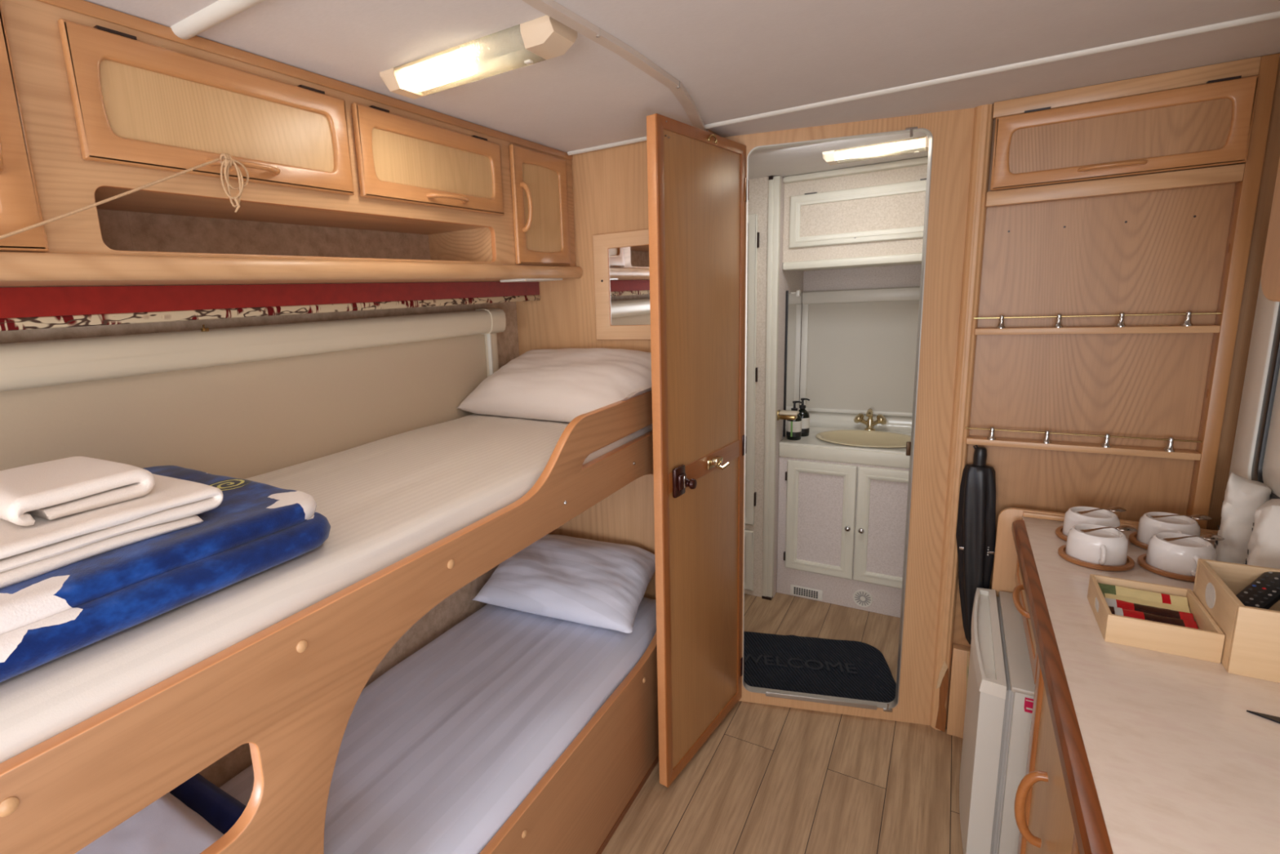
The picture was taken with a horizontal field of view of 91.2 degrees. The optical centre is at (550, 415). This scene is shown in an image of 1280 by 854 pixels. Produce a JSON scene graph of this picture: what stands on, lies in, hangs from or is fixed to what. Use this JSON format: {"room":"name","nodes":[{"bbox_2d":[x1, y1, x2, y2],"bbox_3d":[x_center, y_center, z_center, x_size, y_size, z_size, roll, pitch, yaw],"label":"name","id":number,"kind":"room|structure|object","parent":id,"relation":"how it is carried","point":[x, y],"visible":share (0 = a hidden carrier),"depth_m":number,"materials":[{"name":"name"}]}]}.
{"room":"camper van interior","nodes":[
{"label":"camper van interior","id":0,"kind":"room"},
{"bbox_2d":[0,302,519,786],"bbox_3d":[-1.200,0.442,0.766,0.040,1.965,4.000,4,13,33],"label":"wall","id":1,"kind":"structure","parent":0,"point":[460,605],"depth_m":1.76,"materials":[{"name":"beige paper"}]},
{"bbox_2d":[0,307,506,479],"bbox_3d":[-1.050,0.111,0.858,0.070,0.395,3.235,4,13,33],"label":"roller blind","id":2,"kind":"object","parent":1,"relation":"attached to","point":[242,402],"visible":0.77,"depth_m":1.40,"materials":[{"name":"beige fabric"}]},
{"bbox_2d":[0,0,582,287],"bbox_3d":[-0.953,-0.354,0.728,0.312,0.410,3.498,4,13,33],"label":"locker","id":3,"kind":"object","parent":1,"relation":"attached to","point":[348,183],"visible":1,"depth_m":1.16,"materials":[{"name":"brown wood"}]},
{"bbox_2d":[0,153,248,239],"bbox_3d":[-0.702,-0.263,0.851,0.021,0.270,0.640,4,13,33],"label":"twine","id":4,"kind":"object","parent":3,"relation":"attached to","point":[228,161],"visible":1,"depth_m":1.03,"materials":[{"name":"beige fabric"}]},
{"bbox_2d":[0,281,540,331],"bbox_3d":[-0.961,-0.137,0.842,0.015,0.068,3.397,4,13,33],"label":"pelmet","id":5,"kind":"object","parent":3,"relation":"attached to","point":[28,308],"visible":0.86,"depth_m":1.26,"materials":[{"name":"red fabric"}]},
{"bbox_2d":[515,140,655,599],"bbox_3d":[0.189,0.093,2.221,0.764,1.965,0.018,4,13,33],"label":"wall","id":6,"kind":"structure","parent":0,"point":[610,188],"depth_m":2.15,"materials":[{"name":"brown wood"}]},
{"bbox_2d":[592,228,650,340],"bbox_3d":[0.308,-0.422,2.007,0.376,0.350,0.013,4,13,33],"label":"wall mirror","id":7,"kind":"object","parent":6,"relation":"attached to","point":[620,259],"visible":0.56,"depth_m":2.05,"materials":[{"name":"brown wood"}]},
{"bbox_2d":[83,0,1279,179],"bbox_3d":[0.045,-0.633,0.742,2.200,0.030,5.700,4,13,33],"label":"ceiling","id":8,"kind":"structure","parent":0,"point":[735,59],"depth_m":1.26,"materials":[{"name":"paint"}]},
{"bbox_2d":[168,0,265,39],"bbox_3d":[0.119,-0.580,0.561,1.755,0.014,0.034,4,13,33],"label":"trim","id":9,"kind":"structure","parent":8,"relation":"attached to","point":[220,11],"depth_m":0.97,"materials":[{"name":"white plastic"}]},
{"bbox_2d":[379,14,577,99],"bbox_3d":[-0.149,-0.673,1.190,0.410,0.040,0.093,4,13,33],"label":"ceiling light","id":10,"kind":"object","parent":8,"relation":"in","point":[542,38],"visible":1,"depth_m":1.15,"materials":[{"name":"beige plastic"}]},
{"bbox_2d":[524,59,533,64],"bbox_3d":[-0.041,-0.652,1.144,0.014,0.005,0.012,4,13,33],"label":"switch","id":11,"kind":"object","parent":10,"relation":"attached to","point":[526,61],"depth_m":1.14,"materials":[{"name":"white plastic"}]},
{"bbox_2d":[521,0,708,132],"bbox_3d":[-0.155,-0.607,0.778,0.108,0.015,2.533,4,13,31],"label":"ceiling trim","id":12,"kind":"structure","parent":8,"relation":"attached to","point":[551,8],"depth_m":1.18,"materials":[{"name":"beige plastic"}]},
{"bbox_2d":[822,135,928,164],"bbox_3d":[1.171,-0.932,2.187,0.380,0.038,0.110,4,13,33],"label":"recessed light","id":13,"kind":"object","parent":8,"relation":"in","point":[917,144],"visible":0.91,"depth_m":2.16,"materials":[{"name":"beige plastic"}]},
{"bbox_2d":[567,11,1279,155],"bbox_3d":[0.792,-0.811,1.577,1.745,0.010,0.018,4,13,33],"label":"trim","id":14,"kind":"structure","parent":8,"relation":"attached to","point":[1273,15],"depth_m":1.43,"materials":[{"name":"white plastic"}]},
{"bbox_2d":[744,176,768,596],"bbox_3d":[0.805,-0.088,3.004,0.465,1.965,0.025,4,13,33],"label":"wall","id":15,"kind":"structure","parent":0,"point":[757,202],"depth_m":2.85,"materials":[{"name":"beige paper"}]},
{"bbox_2d":[744,213,759,591],"bbox_3d":[0.793,-0.025,2.999,0.398,1.785,0.018,4,13,33],"label":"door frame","id":16,"kind":"structure","parent":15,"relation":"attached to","point":[753,234],"depth_m":2.88,"materials":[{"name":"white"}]},
{"bbox_2d":[761,175,781,599],"bbox_3d":[1.015,-0.071,2.862,0.046,1.964,0.037,4,13,33],"label":"trim","id":17,"kind":"structure","parent":15,"relation":"attached to","point":[774,182],"depth_m":2.83,"materials":[{"name":"white"}]},
{"bbox_2d":[782,156,928,183],"bbox_3d":[1.347,-1.009,2.517,0.770,0.028,0.050,4,13,33],"label":"trim","id":18,"kind":"structure","parent":15,"relation":"attached to","point":[919,161],"depth_m":2.55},
{"bbox_2d":[601,591,963,853],"bbox_3d":[0.144,1.324,1.115,2.200,0.030,5.700,4,13,33],"label":"floor","id":19,"kind":"structure","parent":0,"point":[769,779],"depth_m":1.90,"materials":[{"name":"brown wood"}]},
{"bbox_2d":[0,390,658,853],"bbox_3d":[-0.567,0.719,1.140,0.648,1.218,2.795,4,13,33],"label":"bunk bed","id":20,"kind":"object","parent":19,"relation":"on","point":[290,690],"visible":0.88,"depth_m":0.89,"materials":[{"name":"laminate"}]},
{"bbox_2d":[0,413,652,763],"bbox_3d":[-0.595,0.278,1.057,0.607,0.165,2.792,4,13,33],"label":"mattress","id":21,"kind":"object","parent":20,"relation":"on","point":[384,501],"visible":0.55,"depth_m":1.03,"materials":[{"name":"beige fabric"}]},
{"bbox_2d":[0,465,330,682],"bbox_3d":[-0.798,0.225,0.757,0.554,0.080,0.905,4,13,33],"label":"blanket","id":22,"kind":"object","parent":21,"relation":"on","point":[256,527],"visible":0.53,"depth_m":0.77,"materials":[{"name":"blue fabric"}]},
{"bbox_2d":[0,473,222,588],"bbox_3d":[-0.715,0.155,0.796,0.305,0.051,0.453,4,13,33],"label":"sheets","id":23,"kind":"object","parent":22,"relation":"on","point":[44,546],"visible":0.59,"depth_m":0.78,"materials":[{"name":"white fabric"}]},
{"bbox_2d":[0,456,155,525],"bbox_3d":[-0.685,0.098,0.860,0.218,0.041,0.168,4,13,33],"label":"hand towel","id":24,"kind":"object","parent":23,"relation":"on","point":[51,490],"visible":1,"depth_m":0.82,"materials":[{"name":"white fabric"}]},
{"bbox_2d":[456,347,651,422],"bbox_3d":[0.058,-0.110,1.979,0.666,0.191,0.415,4,13,33],"label":"pillow","id":25,"kind":"object","parent":21,"relation":"on","point":[560,384],"visible":0.84,"depth_m":1.87,"materials":[{"name":"beige fabric"}]},
{"bbox_2d":[218,596,656,853],"bbox_3d":[-0.566,0.954,1.190,0.622,0.176,2.792,4,13,33],"label":"mattress","id":26,"kind":"object","parent":20,"relation":"on","point":[437,753],"visible":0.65,"depth_m":1.56,"materials":[{"name":"white fabric"}]},
{"bbox_2d":[74,791,223,853],"bbox_3d":[-0.759,0.861,0.978,0.511,0.108,0.512,4,13,33],"label":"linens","id":27,"kind":"object","parent":26,"relation":"on","point":[166,825],"visible":0.65,"depth_m":1.15,"materials":[{"name":"white fabric"}]},
{"bbox_2d":[169,773,246,834],"bbox_3d":[-0.601,0.821,1.220,0.507,0.081,0.068,4,13,33],"label":"throw","id":28,"kind":"object","parent":26,"relation":"on","point":[220,809],"visible":0.42,"depth_m":1.26,"materials":[{"name":"blue fabric"}]},
{"bbox_2d":[472,533,655,633],"bbox_3d":[0.066,0.552,2.150,0.580,0.182,0.365,3,12,27],"label":"pillow","id":29,"kind":"object","parent":26,"relation":"on","point":[585,581],"visible":0.94,"depth_m":2.05,"materials":[{"name":"white fabric"}]},
{"bbox_2d":[743,631,896,702],"bbox_3d":[1.017,0.995,2.477,0.620,0.016,0.430,0,11,15],"label":"door mat","id":30,"kind":"object","parent":19,"relation":"on","point":[846,668],"visible":0.77,"depth_m":2.46,"materials":[{"name":"grey"}]},
{"bbox_2d":[776,411,912,617],"bbox_3d":[1.541,0.453,2.982,0.768,0.838,0.503,4,13,33],"label":"vanity unit","id":31,"kind":"object","parent":19,"relation":"on","point":[842,508],"visible":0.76,"depth_m":2.87,"materials":[{"name":"wood"}]},
{"bbox_2d":[786,400,802,439],"bbox_3d":[1.169,0.019,2.980,0.067,0.187,0.067,-4,11,-8],"label":"pump bottle","id":32,"kind":"object","parent":31,"relation":"on","point":[793,430],"visible":0.74,"depth_m":2.96,"materials":[{"name":"black"}]},
{"bbox_2d":[798,398,809,436],"bbox_3d":[1.234,0.004,3.044,0.067,0.187,0.067,2,12,22],"label":"pump bottle","id":33,"kind":"object","parent":31,"relation":"on","point":[804,414],"visible":0.68,"depth_m":3.02,"materials":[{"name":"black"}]},
{"bbox_2d":[790,584,822,600],"bbox_3d":[1.239,0.856,3.009,0.147,0.052,0.005,4,13,33],"label":"vent","id":34,"kind":"object","parent":31,"relation":"attached to","point":[813,592],"depth_m":3.00,"materials":[{"name":"white plastic"}]},
{"bbox_2d":[853,589,872,606],"bbox_3d":[1.444,0.846,2.872,0.084,0.084,0.006,4,13,33],"label":"round vent","id":35,"kind":"object","parent":31,"relation":"attached to","point":[861,597],"depth_m":2.87,"materials":[{"name":"grey plastic"}]},
{"bbox_2d":[815,429,911,448],"bbox_3d":[1.492,0.133,2.927,0.451,0.063,0.341,4,13,33],"label":"washbasin","id":36,"kind":"object","parent":31,"relation":"in","point":[861,438],"visible":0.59,"depth_m":3.02,"materials":[{"name":"beige ceramic"}]},
{"bbox_2d":[853,408,886,431],"bbox_3d":[1.569,0.020,3.052,0.147,0.118,0.102,4,13,33],"label":"mixer tap","id":37,"kind":"object","parent":31,"relation":"on","point":[881,419],"visible":0.99,"depth_m":3.06,"materials":[{"name":"gold metal"}]},
{"bbox_2d":[959,587,1035,853],"bbox_3d":[1.387,0.859,1.620,0.511,0.548,0.546,4,13,33],"label":"fridge","id":38,"kind":"object","parent":19,"relation":"on","point":[1001,686],"visible":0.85,"depth_m":1.52,"materials":[{"name":"grey plastic"}]},
{"bbox_2d":[1026,699,1033,710],"bbox_3d":[1.111,0.669,1.433,0.024,0.024,0.001,4,13,33],"label":"print","id":39,"kind":"object","parent":38,"relation":"attached to","point":[1029,703],"depth_m":1.44,"materials":[{"name":"red plastic"}]},
{"bbox_2d":[991,506,1217,853],"bbox_3d":[1.102,0.848,1.087,0.496,0.818,1.762,4,13,33],"label":"base cabinet","id":40,"kind":"object","parent":19,"relation":"on","point":[1042,812],"visible":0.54,"depth_m":1.29,"materials":[{"name":"brown wood"}]},
{"bbox_2d":[1011,511,1279,853],"bbox_3d":[1.091,0.479,1.001,0.465,0.052,1.746,4,13,33],"label":"countertop","id":41,"kind":"structure","parent":40,"relation":"on","point":[1160,753],"depth_m":0.95,"materials":[{"name":"laminate"}]},
{"bbox_2d":[1055,525,1067,541],"bbox_3d":[1.428,0.320,1.644,0.142,0.012,0.142,4,13,33],"label":"saucer","id":42,"kind":"object","parent":41,"relation":"on","point":[1059,532],"visible":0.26,"depth_m":1.66,"materials":[{"name":"brown wood"}]},
{"bbox_2d":[1062,506,1119,536],"bbox_3d":[1.426,0.287,1.637,0.114,0.068,0.114,-5,11,-10],"label":"cup","id":43,"kind":"object","parent":42,"relation":"on","point":[1104,517],"visible":0.6,"depth_m":1.63,"materials":[{"name":"white ceramic"}]},
{"bbox_2d":[1076,506,1126,513],"bbox_3d":[1.445,0.246,1.627,0.116,0.014,0.029,-2,11,3],"label":"teaspoon","id":44,"kind":"object","parent":43,"relation":"on","point":[1116,508],"visible":1,"depth_m":1.62,"materials":[{"name":"silver metal"}]},
{"bbox_2d":[1057,544,1134,571],"bbox_3d":[1.339,0.347,1.526,0.142,0.012,0.142,4,13,33],"label":"saucer","id":45,"kind":"object","parent":41,"relation":"on","point":[1130,563],"visible":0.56,"depth_m":1.48,"materials":[{"name":"brown wood"}]},
{"bbox_2d":[1065,524,1128,565],"bbox_3d":[1.337,0.314,1.519,0.113,0.068,0.114,-5,11,-13],"label":"cup","id":46,"kind":"object","parent":45,"relation":"on","point":[1105,546],"visible":0.97,"depth_m":1.49,"materials":[{"name":"white ceramic"}]},
{"bbox_2d":[1080,524,1136,532],"bbox_3d":[1.356,0.274,1.508,0.116,0.014,0.029,-2,11,7],"label":"teaspoon","id":47,"kind":"object","parent":46,"relation":"on","point":[1124,527],"visible":1,"depth_m":1.50,"materials":[{"name":"silver metal"}]},
{"bbox_2d":[1128,531,1148,549],"bbox_3d":[1.569,0.325,1.581,0.142,0.012,0.142,4,13,33],"label":"saucer","id":48,"kind":"object","parent":41,"relation":"on","point":[1132,537],"visible":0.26,"depth_m":1.59,"materials":[{"name":"brown wood"}]},
{"bbox_2d":[1136,511,1200,544],"bbox_3d":[1.566,0.292,1.574,0.114,0.068,0.113,-7,12,-20],"label":"cup","id":49,"kind":"object","parent":48,"relation":"on","point":[1148,526],"visible":0.7,"depth_m":1.56,"materials":[{"name":"white ceramic"}]},
{"bbox_2d":[1150,514,1212,519],"bbox_3d":[1.585,0.252,1.559,0.116,0.014,0.029,1,12,21],"label":"teaspoon","id":50,"kind":"object","parent":49,"relation":"on","point":[1202,517],"visible":1,"depth_m":1.55,"materials":[{"name":"silver metal"}]},
{"bbox_2d":[1087,573,1225,663],"bbox_3d":[1.179,0.391,1.223,0.156,0.056,0.198,4,13,33],"label":"wooden box","id":51,"kind":"object","parent":41,"relation":"on","point":[1206,642],"visible":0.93,"depth_m":1.16,"materials":[{"name":"beige wood"}]},
{"bbox_2d":[1102,592,1190,613],"bbox_3d":[1.208,0.383,1.267,0.140,0.012,0.030,4,13,33],"label":"sachet","id":52,"kind":"object","parent":51,"relation":"in","point":[1180,608],"visible":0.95,"depth_m":1.26,"materials":[{"name":"beige paper"}]},
{"bbox_2d":[1097,582,1188,606],"bbox_3d":[1.217,0.372,1.281,0.140,0.018,0.028,5,13,35],"label":"sachet","id":53,"kind":"object","parent":52,"relation":"on","point":[1107,588],"visible":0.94,"depth_m":1.28,"materials":[{"name":"beige paper"}]},
{"bbox_2d":[1104,597,1194,621],"bbox_3d":[1.192,0.390,1.250,0.145,0.010,0.031,5,13,36],"label":"sachet","id":54,"kind":"object","parent":51,"relation":"in","point":[1112,602],"visible":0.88,"depth_m":1.24,"materials":[{"name":"red paper"}]},
{"bbox_2d":[1108,605,1198,628],"bbox_3d":[1.183,0.398,1.229,0.138,0.008,0.030,5,13,36],"label":"sachet","id":55,"kind":"object","parent":51,"relation":"in","point":[1117,611],"visible":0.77,"depth_m":1.22,"materials":[{"name":"red paper"}]},
{"bbox_2d":[1137,553,1195,582],"bbox_3d":[1.471,0.355,1.453,0.142,0.012,0.142,4,13,33],"label":"saucer","id":56,"kind":"object","parent":41,"relation":"on","point":[1141,561],"visible":0.36,"depth_m":1.43,"materials":[{"name":"brown wood"}]},
{"bbox_2d":[1145,532,1216,576],"bbox_3d":[1.468,0.321,1.446,0.114,0.068,0.113,-8,12,-24],"label":"cup","id":57,"kind":"object","parent":56,"relation":"on","point":[1180,556],"visible":0.8,"depth_m":1.42,"materials":[{"name":"white ceramic"}]},
{"bbox_2d":[1162,533,1224,541],"bbox_3d":[1.487,0.281,1.435,0.116,0.014,0.029,-1,11,9],"label":"teaspoon","id":58,"kind":"object","parent":57,"relation":"on","point":[1211,536],"visible":1,"depth_m":1.43,"materials":[{"name":"silver metal"}]},
{"bbox_2d":[1192,558,1279,683],"bbox_3d":[1.310,0.371,1.111,0.180,0.125,0.222,4,13,33],"label":"box","id":59,"kind":"object","parent":41,"relation":"on","point":[1251,643],"visible":0.86,"depth_m":1.07,"materials":[{"name":"beige wood"}]},
{"bbox_2d":[1235,571,1279,608],"bbox_3d":[1.324,0.326,1.151,0.146,0.049,0.044,-7,12,-21],"label":"remote control","id":60,"kind":"object","parent":59,"relation":"in","point":[1264,592],"visible":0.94,"depth_m":1.14,"materials":[{"name":"black plastic"}]},
{"bbox_2d":[1213,471,1271,564],"bbox_3d":[1.606,0.242,1.436,0.114,0.226,0.082,-13,15,-42],"label":"paper bag","id":61,"kind":"object","parent":41,"relation":"on","point":[1242,495],"visible":0.57,"depth_m":1.41,"materials":[{"name":"white paper"}]},
{"bbox_2d":[1244,498,1279,568],"bbox_3d":[1.528,0.271,1.302,0.135,0.227,0.085,-13,15,-42],"label":"paper bag","id":62,"kind":"object","parent":41,"relation":"on","point":[1264,544],"visible":0.56,"depth_m":1.28,"materials":[{"name":"white paper"}]},
{"bbox_2d":[1246,710,1279,723],"bbox_3d":[1.179,0.471,0.921,0.195,0.012,0.028,4,13,33],"label":"table knife","id":63,"kind":"object","parent":41,"relation":"on","point":[1277,719],"visible":1,"depth_m":0.97,"materials":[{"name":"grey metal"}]},
{"bbox_2d":[946,53,1279,727],"bbox_3d":[1.510,0.120,1.734,0.594,1.964,0.105,4,13,33],"label":"wall panel","id":64,"kind":"object","parent":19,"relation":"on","point":[1127,221],"visible":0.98,"depth_m":1.66,"materials":[{"name":"brown wood"}]},
{"bbox_2d":[955,444,995,644],"bbox_3d":[1.323,0.410,1.937,0.101,0.658,0.061,4,13,33],"label":"umbrella","id":65,"kind":"object","parent":64,"relation":"hanging from","point":[975,532],"visible":0.88,"depth_m":1.91,"materials":[{"name":"black fabric"}]},
{"bbox_2d":[773,175,803,596],"bbox_3d":[1.177,-0.122,3.083,0.020,1.965,0.520,4,13,33],"label":"wall","id":66,"kind":"structure","parent":0,"point":[791,281],"depth_m":2.91,"materials":[{"name":"paper"}]},
{"bbox_2d":[777,409,799,420],"bbox_3d":[1.099,-0.002,2.879,0.092,0.046,0.065,4,13,33],"label":"door handle","id":67,"kind":"object","parent":66,"relation":"attached to","point":[781,415],"visible":1,"depth_m":2.86,"materials":[{"name":"gold metal"}]},
{"bbox_2d":[782,289,801,436],"bbox_3d":[1.217,-0.270,3.074,0.040,0.695,0.337,4,13,33],"label":"wall mirror","id":68,"kind":"object","parent":66,"relation":"attached to","point":[793,300],"visible":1,"depth_m":3.05,"materials":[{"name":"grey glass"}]},
{"bbox_2d":[723,107,974,731],"bbox_3d":[0.934,0.090,2.039,0.739,1.965,0.057,1,11,18],"label":"door frame","id":69,"kind":"structure","parent":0,"point":[948,133],"depth_m":1.94,"materials":[{"name":"brown wood"}]},
{"bbox_2d":[646,113,748,787],"bbox_3d":[0.492,0.146,1.907,0.077,1.914,0.549,6,14,40],"label":"door","id":70,"kind":"structure","parent":69,"relation":"in","point":[697,180],"depth_m":1.85,"materials":[{"name":"brown wood"}]},
{"bbox_2d":[946,643,970,737],"bbox_3d":[1.369,0.910,2.035,0.102,0.315,0.035,4,13,33],"label":"baseboard","id":71,"kind":"structure","parent":69,"relation":"attached to","point":[957,690],"depth_m":2.04,"materials":[{"name":"brown wood"}]},
{"bbox_2d":[929,103,993,730],"bbox_3d":[1.270,0.092,1.933,0.048,1.963,0.056,0,11,16],"label":"trim","id":72,"kind":"structure","parent":69,"relation":"attached to","point":[983,124],"depth_m":1.87,"materials":[{"name":"brown wood"}]},
{"bbox_2d":[803,263,921,292],"bbox_3d":[1.682,-0.147,3.080,1.890,1.965,0.030,4,13,33],"label":"wall","id":73,"kind":"structure","parent":0,"point":[907,275],"depth_m":3.04,"materials":[{"name":"paper"}]},
{"bbox_2d":[782,164,927,271],"bbox_3d":[1.479,-0.868,2.738,0.768,0.397,0.484,4,13,33],"label":"locker","id":74,"kind":"object","parent":73,"relation":"attached to","point":[876,219],"visible":0.52,"depth_m":2.60,"materials":[{"name":"white wood"}]},
{"bbox_2d":[799,286,919,416],"bbox_3d":[1.627,-0.307,3.032,0.766,0.622,0.046,4,13,33],"label":"mirror","id":75,"kind":"object","parent":73,"relation":"attached to","point":[859,347],"visible":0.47,"depth_m":3.09,"materials":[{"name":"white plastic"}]},
{"bbox_2d":[808,411,912,431],"bbox_3d":[1.645,0.042,3.100,0.768,0.086,0.045,4,13,33],"label":"backsplash","id":76,"kind":"structure","parent":73,"relation":"attached to","point":[894,423],"depth_m":3.18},
{"bbox_3d":[0.990,0.409,0.355,0.050,1.965,5.700,4,13,33],"label":"wall","id":77,"kind":"structure","parent":0,"visible":0},
{"bbox_2d":[1228,276,1279,499],"bbox_3d":[1.480,-0.018,1.139,0.046,0.740,0.916,4,13,33],"label":"window","id":78,"kind":"structure","parent":77,"relation":"in","point":[1255,456],"depth_m":1.44,"materials":[{"name":"white plastic"}]},
{"bbox_2d":[1261,157,1279,302],"bbox_3d":[0.881,-0.316,0.351,0.214,0.529,1.445,4,13,33],"label":"locker","id":79,"kind":"object","parent":77,"relation":"attached to","point":[1270,272],"visible":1,"depth_m":1.00,"materials":[{"name":"brown wood"}]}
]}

